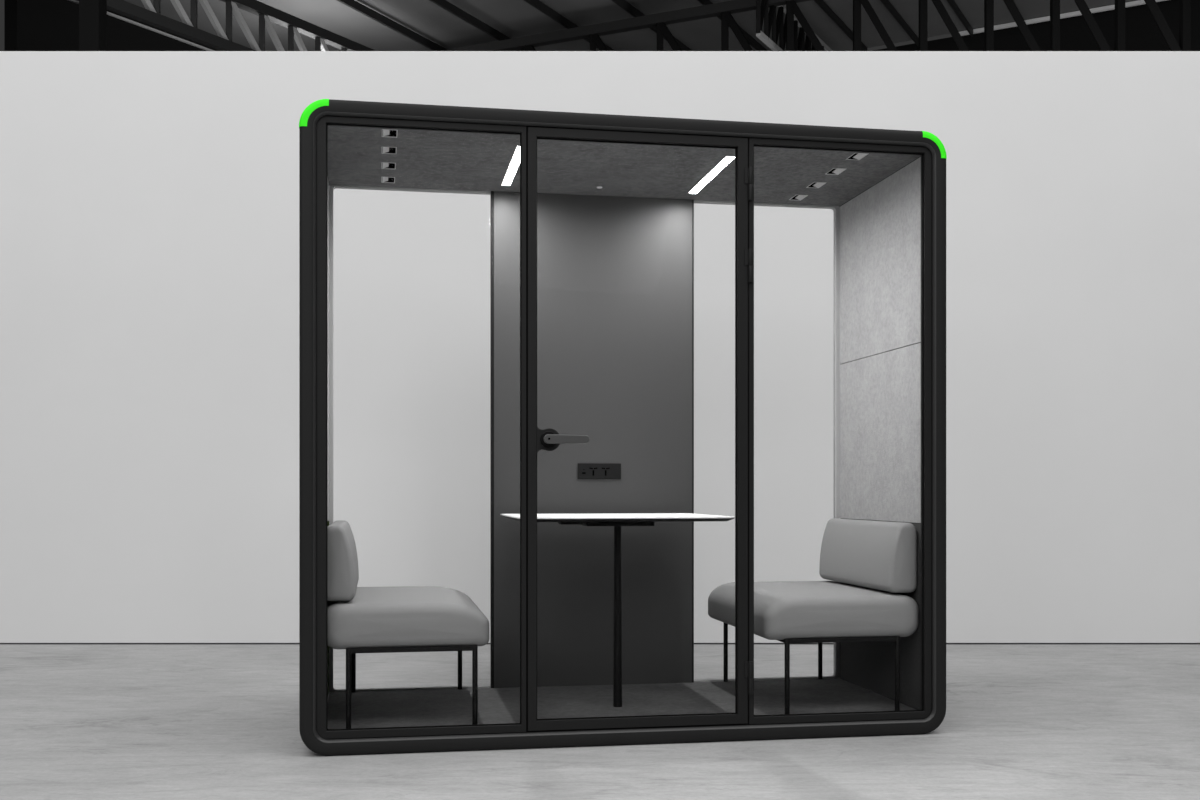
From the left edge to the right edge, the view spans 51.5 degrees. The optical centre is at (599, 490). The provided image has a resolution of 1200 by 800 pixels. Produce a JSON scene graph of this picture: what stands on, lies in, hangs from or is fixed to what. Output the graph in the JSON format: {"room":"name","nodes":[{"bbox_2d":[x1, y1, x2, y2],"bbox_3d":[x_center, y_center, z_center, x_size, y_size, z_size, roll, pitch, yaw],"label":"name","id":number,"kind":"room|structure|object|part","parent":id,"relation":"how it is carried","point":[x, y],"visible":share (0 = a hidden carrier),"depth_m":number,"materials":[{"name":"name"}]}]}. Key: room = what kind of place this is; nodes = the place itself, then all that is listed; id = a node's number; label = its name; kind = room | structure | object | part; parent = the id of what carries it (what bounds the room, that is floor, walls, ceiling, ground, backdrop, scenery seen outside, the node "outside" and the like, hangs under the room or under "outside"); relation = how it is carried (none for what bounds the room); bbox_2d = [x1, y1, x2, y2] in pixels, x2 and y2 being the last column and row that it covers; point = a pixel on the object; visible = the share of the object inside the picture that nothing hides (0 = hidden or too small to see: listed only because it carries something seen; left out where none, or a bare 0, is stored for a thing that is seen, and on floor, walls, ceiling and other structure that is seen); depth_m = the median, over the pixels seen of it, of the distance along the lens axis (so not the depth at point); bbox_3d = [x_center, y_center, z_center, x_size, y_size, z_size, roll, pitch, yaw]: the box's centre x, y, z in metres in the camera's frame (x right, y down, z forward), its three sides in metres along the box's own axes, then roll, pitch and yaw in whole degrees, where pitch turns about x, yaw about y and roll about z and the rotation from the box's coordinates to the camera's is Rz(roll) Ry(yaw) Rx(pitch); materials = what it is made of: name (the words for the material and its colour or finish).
{"room":"showroom","nodes":[
{"label":"showroom","id":0,"kind":"room"},
{"bbox_2d":[4,0,215,50],"bbox_3d":[-4.440,-2.221,15.697,0.200,6.290,6.700,0,0,29],"label":"wall","id":1,"kind":"structure","parent":0,"point":[29,25],"depth_m":13.16,"materials":[{"name":"black"}]},
{"bbox_2d":[0,51,1199,642],"bbox_3d":[0.500,-0.868,7.585,17.000,3.578,0.150,0,0,0],"label":"wall","id":2,"kind":"structure","parent":0,"point":[149,200],"depth_m":7.51,"materials":[{"name":"white paint"}]},
{"bbox_2d":[0,643,1199,643],"bbox_3d":[0.500,0.925,7.586,17.000,0.008,0.128,0,0,0],"label":"trim","id":3,"kind":"structure","parent":2,"relation":"attached to","point":[0,643],"depth_m":7.52,"materials":[{"name":"grey"}]},
{"bbox_2d":[0,644,1199,799],"bbox_3d":[1.000,0.979,7.000,30.000,0.100,30.000,0,0,0],"label":"floor","id":4,"kind":"structure","parent":0,"point":[78,721],"depth_m":4.62,"materials":[{"name":"concrete"}]},
{"bbox_2d":[79,0,106,50],"bbox_3d":[-4.384,-1.681,10.749,0.170,5.220,0.170,0,0,0],"label":"steel column","id":5,"kind":"structure","parent":4,"relation":"on","point":[92,13],"depth_m":10.66,"materials":[{"name":"black metal"}]},
{"bbox_2d":[68,0,375,50],"bbox_3d":[-3.453,-4.554,12.375,0.107,0.634,5.496,0,0,33],"label":"roof truss","id":6,"kind":"object","parent":5,"relation":"attached to","point":[150,15],"visible":0.56,"depth_m":12.10,"materials":[{"name":"black metal"}]},
{"bbox_3d":[-4.073,-4.571,11.430,0.050,0.501,0.050,0,0,0],"label":"post","id":7,"kind":"part","parent":6,"relation":"part of","materials":[{"name":"black metal"}]},
{"bbox_3d":[-3.846,-4.571,11.774,0.050,0.501,0.050,0,0,0],"label":"post","id":8,"kind":"part","parent":6,"relation":"part of","materials":[{"name":"black metal"}]},
{"bbox_3d":[-3.618,-4.571,12.120,0.050,0.501,0.050,0,0,0],"label":"post","id":9,"kind":"part","parent":6,"relation":"part of","materials":[{"name":"black metal"}]},
{"bbox_3d":[-3.390,-4.571,12.466,0.050,0.501,0.050,0,0,0],"label":"post","id":10,"kind":"part","parent":6,"relation":"part of","materials":[{"name":"black metal"}]},
{"bbox_3d":[-3.178,-4.571,12.786,0.050,0.501,0.050,0,0,0],"label":"post","id":11,"kind":"part","parent":6,"relation":"part of","materials":[{"name":"black metal"}]},
{"bbox_3d":[-2.972,-4.571,13.099,0.050,0.501,0.050,0,0,0],"label":"post","id":12,"kind":"part","parent":6,"relation":"part of","materials":[{"name":"black metal"}]},
{"bbox_2d":[299,99,946,755],"bbox_3d":[0.057,-0.222,5.000,2.413,2.301,1.049,0,0,-10],"label":"booth","id":13,"kind":"object","parent":4,"relation":"on","point":[592,215],"visible":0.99,"depth_m":5.05,"materials":[{"name":"black metal"}]},
{"bbox_3d":[-1.072,-0.937,4.829,0.005,0.720,0.902,0,0,-10],"label":"felt panel","id":14,"kind":"part","parent":13,"relation":"part of","materials":[{"name":"grey fabric"}]},
{"bbox_3d":[-1.072,-0.225,4.829,0.005,0.701,0.902,0,0,-10],"label":"felt panel","id":15,"kind":"part","parent":13,"relation":"part of","materials":[{"name":"grey fabric"}]},
{"bbox_3d":[-1.072,0.491,4.829,0.005,0.727,0.902,0,0,-10],"label":"felt panel","id":16,"kind":"part","parent":13,"relation":"part of","materials":[{"name":"grey fabric"}]},
{"bbox_2d":[381,177,394,182],"bbox_3d":[-0.883,-1.303,5.184,0.072,0.014,0.105,0,0,0],"label":"air vent","id":17,"kind":"object","parent":13,"relation":"attached to","point":[383,179],"depth_m":5.21,"materials":[{"name":"black"}]},
{"bbox_2d":[381,162,395,168],"bbox_3d":[-0.843,-1.303,4.959,0.072,0.014,0.105,0,0,0],"label":"air vent","id":18,"kind":"object","parent":13,"relation":"attached to","point":[384,165],"depth_m":4.98,"materials":[{"name":"black"}]},
{"bbox_2d":[382,146,396,153],"bbox_3d":[-0.803,-1.303,4.734,0.072,0.014,0.105,0,0,0],"label":"air vent","id":19,"kind":"object","parent":13,"relation":"attached to","point":[385,149],"depth_m":4.75,"materials":[{"name":"black"}]},
{"bbox_2d":[382,129,397,137],"bbox_3d":[-0.763,-1.303,4.509,0.072,0.014,0.105,0,0,0],"label":"air vent","id":20,"kind":"object","parent":13,"relation":"attached to","point":[386,133],"depth_m":4.54,"materials":[{"name":"black"}]},
{"bbox_2d":[327,520,488,728],"bbox_3d":[-0.770,0.489,4.893,0.600,0.730,0.895,0,0,-10],"label":"chair","id":21,"kind":"object","parent":13,"relation":"on","point":[400,618],"visible":0.94,"depth_m":4.47,"materials":[{"name":"grey fabric"}]},
{"bbox_3d":[-1.009,0.261,4.861,0.118,0.273,0.825,0,0,-10],"label":"backrest","id":22,"kind":"part","parent":21,"relation":"part of","materials":[{"name":"grey fabric"}]},
{"bbox_3d":[-0.897,0.708,4.435,0.020,0.292,0.020,0,0,-10],"label":"leg","id":23,"kind":"part","parent":21,"relation":"part of","materials":[{"name":"black metal"}]},
{"bbox_3d":[-1.046,0.708,5.273,0.020,0.292,0.020,0,0,-10],"label":"leg","id":24,"kind":"part","parent":21,"relation":"part of","materials":[{"name":"black metal"}]},
{"bbox_3d":[-0.770,0.486,4.893,0.600,0.166,0.895,0,0,-10],"label":"seat","id":25,"kind":"part","parent":21,"relation":"part of","materials":[{"name":"grey fabric"}]},
{"bbox_3d":[-0.750,0.571,4.893,0.466,0.018,0.867,0,0,-10],"label":"seat frame","id":26,"kind":"part","parent":21,"relation":"part of","materials":[{"name":"black metal"}]},
{"bbox_3d":[-0.603,0.708,5.352,0.020,0.292,0.020,0,0,-10],"label":"leg","id":27,"kind":"part","parent":21,"relation":"part of","materials":[{"name":"black metal"}]},
{"bbox_3d":[-0.454,0.708,4.514,0.020,0.292,0.020,0,0,-10],"label":"leg","id":28,"kind":"part","parent":21,"relation":"part of","materials":[{"name":"black metal"}]},
{"bbox_2d":[501,145,519,185],"bbox_3d":[-0.345,-1.296,4.969,0.041,0.003,0.606,0,0,-10],"label":"strip light","id":29,"kind":"object","parent":13,"relation":"on","point":[510,154],"depth_m":4.95,"materials":[{"name":"white plastic"}]},
{"bbox_3d":[-0.123,-0.184,4.462,0.166,0.033,0.049,0,0,-10],"label":"lever handle","id":30,"kind":"part","parent":13,"relation":"part of","materials":[{"name":"grey metal"}]},
{"bbox_3d":[-0.031,-0.222,5.488,2.243,2.138,0.006,0,0,-10],"label":"glass pane","id":31,"kind":"part","parent":13,"relation":"part of","materials":[{"name":"clear glass"}]},
{"bbox_3d":[-0.026,-0.222,5.471,0.883,2.150,0.027,0,0,-10],"label":"panel","id":32,"kind":"part","parent":13,"relation":"part of","materials":[{"name":"grey laminate"}]},
{"bbox_2d":[578,463,620,478],"bbox_3d":[-0.003,-0.086,5.458,0.193,0.069,0.007,0,0,-10],"label":"power outlet","id":33,"kind":"object","parent":13,"relation":"attached to","point":[585,470],"depth_m":5.45,"materials":[{"name":"black plastic"}]},
{"bbox_2d":[501,513,734,706],"bbox_3d":[0.046,0.476,4.990,0.826,0.756,0.765,0,0,-10],"label":"table","id":34,"kind":"object","parent":13,"relation":"on","point":[617,520],"visible":0.88,"depth_m":4.91,"materials":[{"name":"white"}]},
{"bbox_2d":[558,522,582,524],"bbox_3d":[-0.116,0.123,4.872,0.085,0.015,0.080,0,0,-10],"label":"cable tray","id":35,"kind":"object","parent":34,"relation":"on","point":[562,523],"depth_m":4.83,"materials":[{"name":"black metal"}]},
{"bbox_3d":[0.070,0.496,4.926,0.035,0.716,0.035,0,0,-10],"label":"post","id":36,"kind":"part","parent":34,"relation":"part of","materials":[{"name":"black metal"}]},
{"bbox_3d":[0.070,0.127,4.926,0.270,0.022,0.140,0,0,-10],"label":"mounting plate","id":37,"kind":"part","parent":34,"relation":"part of","materials":[{"name":"black metal"}]},
{"bbox_3d":[0.052,-1.304,5.028,2.289,0.012,0.902,0,0,-10],"label":"ceiling panel","id":38,"kind":"part","parent":13,"relation":"part of","materials":[{"name":"grey fabric"}]},
{"bbox_3d":[0.142,-0.223,4.564,0.820,2.174,0.038,0,0,-10],"label":"door","id":39,"kind":"part","parent":13,"relation":"part of","materials":[{"name":"black"}]},
{"bbox_2d":[688,156,734,193],"bbox_3d":[0.456,-1.296,5.111,0.041,0.003,0.606,0,0,-10],"label":"strip light","id":40,"kind":"object","parent":13,"relation":"on","point":[706,174],"depth_m":5.10,"materials":[{"name":"white plastic"}]},
{"bbox_2d":[789,195,807,200],"bbox_3d":[0.877,-1.303,5.497,0.072,0.014,0.105,0,0,0],"label":"air vent","id":41,"kind":"object","parent":13,"relation":"attached to","point":[791,197],"depth_m":5.52,"materials":[{"name":"black"}]},
{"bbox_2d":[708,518,918,713],"bbox_3d":[0.859,0.489,5.183,0.628,0.730,0.895,0,0,-10],"label":"chair","id":42,"kind":"object","parent":13,"relation":"on","point":[879,555],"visible":0.94,"depth_m":4.82,"materials":[{"name":"grey fabric"}]},
{"bbox_3d":[0.563,0.708,5.565,0.020,0.292,0.020,0,0,-10],"label":"leg","id":43,"kind":"part","parent":42,"relation":"part of","materials":[{"name":"black metal"}]},
{"bbox_3d":[0.712,0.708,4.727,0.020,0.292,0.020,0,0,-10],"label":"leg","id":44,"kind":"part","parent":42,"relation":"part of","materials":[{"name":"black metal"}]},
{"bbox_3d":[0.859,0.486,5.183,0.628,0.165,0.895,0,0,-10],"label":"seat","id":45,"kind":"part","parent":42,"relation":"part of","materials":[{"name":"grey fabric"}]},
{"bbox_3d":[1.000,0.708,5.643,0.020,0.292,0.020,0,0,-10],"label":"leg","id":46,"kind":"part","parent":42,"relation":"part of","materials":[{"name":"black metal"}]},
{"bbox_3d":[0.856,0.571,5.185,0.460,0.018,0.867,0,0,-10],"label":"seat frame","id":47,"kind":"part","parent":42,"relation":"part of","materials":[{"name":"black metal"}]},
{"bbox_3d":[1.111,0.261,5.221,0.118,0.273,0.817,0,0,-10],"label":"backrest","id":48,"kind":"part","parent":42,"relation":"part of","materials":[{"name":"grey fabric"}]},
{"bbox_3d":[1.149,0.708,4.805,0.020,0.292,0.020,0,0,-10],"label":"leg","id":49,"kind":"part","parent":42,"relation":"part of","materials":[{"name":"black metal"}]},
{"bbox_2d":[806,182,826,187],"bbox_3d":[0.917,-1.303,5.271,0.072,0.014,0.105,0,0,0],"label":"air vent","id":50,"kind":"object","parent":13,"relation":"attached to","point":[808,184],"depth_m":5.28,"materials":[{"name":"black"}]},
{"bbox_2d":[826,168,845,174],"bbox_3d":[0.957,-1.303,5.046,0.072,0.014,0.105,0,0,0],"label":"air vent","id":51,"kind":"object","parent":13,"relation":"attached to","point":[829,171],"depth_m":5.06,"materials":[{"name":"black"}]},
{"bbox_2d":[846,153,868,159],"bbox_3d":[0.997,-1.303,4.822,0.072,0.014,0.105,0,0,0],"label":"air vent","id":52,"kind":"object","parent":13,"relation":"attached to","point":[849,156],"depth_m":4.84,"materials":[{"name":"black"}]},
{"bbox_3d":[1.176,-0.937,5.228,0.008,0.720,0.902,0,0,-10],"label":"felt panel","id":53,"kind":"part","parent":13,"relation":"part of","materials":[{"name":"grey fabric"}]},
{"bbox_3d":[1.176,-0.225,5.228,0.008,0.701,0.902,0,0,-10],"label":"felt panel","id":54,"kind":"part","parent":13,"relation":"part of","materials":[{"name":"grey fabric"}]},
{"bbox_3d":[1.176,0.491,5.228,0.008,0.727,0.902,0,0,-10],"label":"felt panel","id":55,"kind":"part","parent":13,"relation":"part of","materials":[{"name":"grey fabric"}]},
{"bbox_2d":[124,0,1136,50],"bbox_3d":[3.640,-5.431,9.736,20.300,0.120,9.000,0,0,29],"label":"ceiling","id":56,"kind":"structure","parent":0,"point":[512,18],"depth_m":14.13,"materials":[{"name":"black metal"}]},
{"bbox_2d":[337,0,447,50],"bbox_3d":[-1.877,-5.301,15.028,0.032,0.085,4.853,0,0,29],"label":"roof beam","id":57,"kind":"structure","parent":56,"relation":"attached to","point":[353,4],"depth_m":14.12,"materials":[{"name":"black metal"}]},
{"bbox_2d":[429,0,524,50],"bbox_3d":[-0.998,-5.301,14.819,0.032,0.085,4.376,0,0,29],"label":"roof beam","id":58,"kind":"structure","parent":56,"relation":"attached to","point":[444,4],"depth_m":13.97,"materials":[{"name":"black metal"}]},
{"bbox_2d":[524,0,614,50],"bbox_3d":[-0.100,-5.301,14.605,0.032,0.085,3.888,0,0,29],"label":"roof beam","id":59,"kind":"structure","parent":56,"relation":"attached to","point":[537,4],"depth_m":13.84,"materials":[{"name":"black metal"}]},
{"bbox_2d":[612,0,691,50],"bbox_3d":[0.732,-5.301,14.408,0.032,0.085,3.437,0,0,29],"label":"beam","id":60,"kind":"structure","parent":56,"relation":"attached to","point":[624,4],"depth_m":13.75,"materials":[{"name":"black metal"}]},
{"bbox_2d":[698,0,767,50],"bbox_3d":[1.544,-5.301,14.214,0.026,0.085,2.996,0,0,29],"label":"beam","id":61,"kind":"structure","parent":56,"relation":"attached to","point":[751,40],"depth_m":14.57,"materials":[{"name":"black metal"}]},
{"bbox_2d":[814,0,866,50],"bbox_3d":[2.643,-5.301,13.953,0.019,0.085,2.400,0,0,29],"label":"beam","id":62,"kind":"structure","parent":56,"relation":"attached to","point":[821,3],"depth_m":13.99,"materials":[{"name":"black metal"}]},
{"bbox_2d":[880,0,918,45],"bbox_3d":[3.273,-5.301,13.803,0.019,0.085,2.058,0,0,29],"label":"beam","id":63,"kind":"structure","parent":56,"relation":"attached to","point":[886,3],"depth_m":14.01,"materials":[{"name":"black metal"}]},
{"bbox_2d":[947,0,972,36],"bbox_3d":[3.904,-5.301,13.652,0.019,0.085,1.716,0,0,29],"label":"roof beam","id":64,"kind":"structure","parent":56,"relation":"attached to","point":[952,3],"depth_m":13.87,"materials":[{"name":"black metal"}]},
{"bbox_2d":[873,0,1199,50],"bbox_3d":[5.984,-2.221,13.811,20.100,6.290,0.200,0,0,29],"label":"wall","id":65,"kind":"structure","parent":0,"point":[1142,33],"depth_m":13.93,"materials":[{"name":"black"}]},
{"bbox_2d":[443,0,1190,50],"bbox_3d":[1.849,-4.421,12.817,9.171,1.400,0.100,0,0,25],"label":"roof truss","id":66,"kind":"object","parent":65,"relation":"attached to","point":[725,9],"visible":0.3,"depth_m":12.61,"materials":[{"name":"black metal"}]},
{"bbox_3d":[-0.077,-4.421,13.707,0.070,1.300,0.070,0,0,0],"label":"post","id":67,"kind":"part","parent":66,"relation":"part of","materials":[{"name":"black metal"}]},
{"bbox_3d":[0.645,-4.421,13.373,0.070,1.300,0.070,0,0,0],"label":"post","id":68,"kind":"part","parent":66,"relation":"part of","materials":[{"name":"black metal"}]},
{"bbox_3d":[1.314,-4.421,13.064,0.070,1.300,0.070,0,0,0],"label":"post","id":69,"kind":"part","parent":66,"relation":"part of","materials":[{"name":"black metal"}]},
{"bbox_3d":[1.952,-4.421,12.770,0.070,1.300,0.070,0,0,0],"label":"post","id":70,"kind":"part","parent":66,"relation":"part of","materials":[{"name":"black metal"}]},
{"bbox_2d":[756,0,832,50],"bbox_3d":[2.177,-4.867,13.593,0.054,0.559,2.474,0,0,29],"label":"girder","id":71,"kind":"object","parent":66,"relation":"attached to","point":[778,24],"visible":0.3,"depth_m":12.96,"materials":[{"name":"black metal"}]},
{"bbox_3d":[1.597,-4.867,12.532,0.040,0.509,0.040,0,0,0],"label":"post","id":72,"kind":"part","parent":71,"relation":"part of","materials":[{"name":"black metal"}]},
{"bbox_3d":[1.702,-4.867,12.725,0.040,0.509,0.040,0,0,0],"label":"post","id":73,"kind":"part","parent":71,"relation":"part of","materials":[{"name":"black metal"}]},
{"bbox_3d":[1.808,-4.867,12.918,0.040,0.509,0.040,0,0,0],"label":"post","id":74,"kind":"part","parent":71,"relation":"part of","materials":[{"name":"black metal"}]},
{"bbox_3d":[1.913,-4.867,13.111,0.040,0.509,0.040,0,0,0],"label":"post","id":75,"kind":"part","parent":71,"relation":"part of","materials":[{"name":"black metal"}]},
{"bbox_3d":[2.125,-4.867,13.497,0.040,0.509,0.040,0,0,0],"label":"post","id":76,"kind":"part","parent":71,"relation":"part of","materials":[{"name":"black metal"}]},
{"bbox_3d":[2.230,-4.867,13.690,0.040,0.509,0.040,0,0,0],"label":"post","id":77,"kind":"part","parent":71,"relation":"part of","materials":[{"name":"black metal"}]},
{"bbox_3d":[2.580,-4.421,12.479,0.070,1.300,0.070,0,0,0],"label":"post","id":78,"kind":"part","parent":66,"relation":"part of","materials":[{"name":"black metal"}]},
{"bbox_3d":[3.172,-4.421,12.206,0.070,1.300,0.070,0,0,0],"label":"post","id":79,"kind":"part","parent":66,"relation":"part of","materials":[{"name":"black metal"}]},
{"bbox_3d":[3.738,-4.421,11.944,0.070,1.300,0.070,0,0,0],"label":"post","id":80,"kind":"part","parent":66,"relation":"part of","materials":[{"name":"black metal"}]},
{"bbox_3d":[4.280,-4.421,11.693,0.070,1.300,0.070,0,0,0],"label":"post","id":81,"kind":"part","parent":66,"relation":"part of","materials":[{"name":"black metal"}]},
{"bbox_3d":[4.793,-4.421,11.457,0.070,1.300,0.070,0,0,0],"label":"post","id":82,"kind":"part","parent":66,"relation":"part of","materials":[{"name":"black metal"}]},
{"bbox_3d":[5.285,-4.421,11.229,0.070,1.300,0.070,0,0,0],"label":"post","id":83,"kind":"part","parent":66,"relation":"part of","materials":[{"name":"black metal"}]},
{"bbox_2d":[959,0,1165,35],"bbox_3d":[9.431,-5.345,11.674,12.000,0.048,0.040,0,0,29],"label":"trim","id":84,"kind":"structure","parent":65,"relation":"attached to","point":[1138,2],"depth_m":13.98,"materials":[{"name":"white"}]}
]}

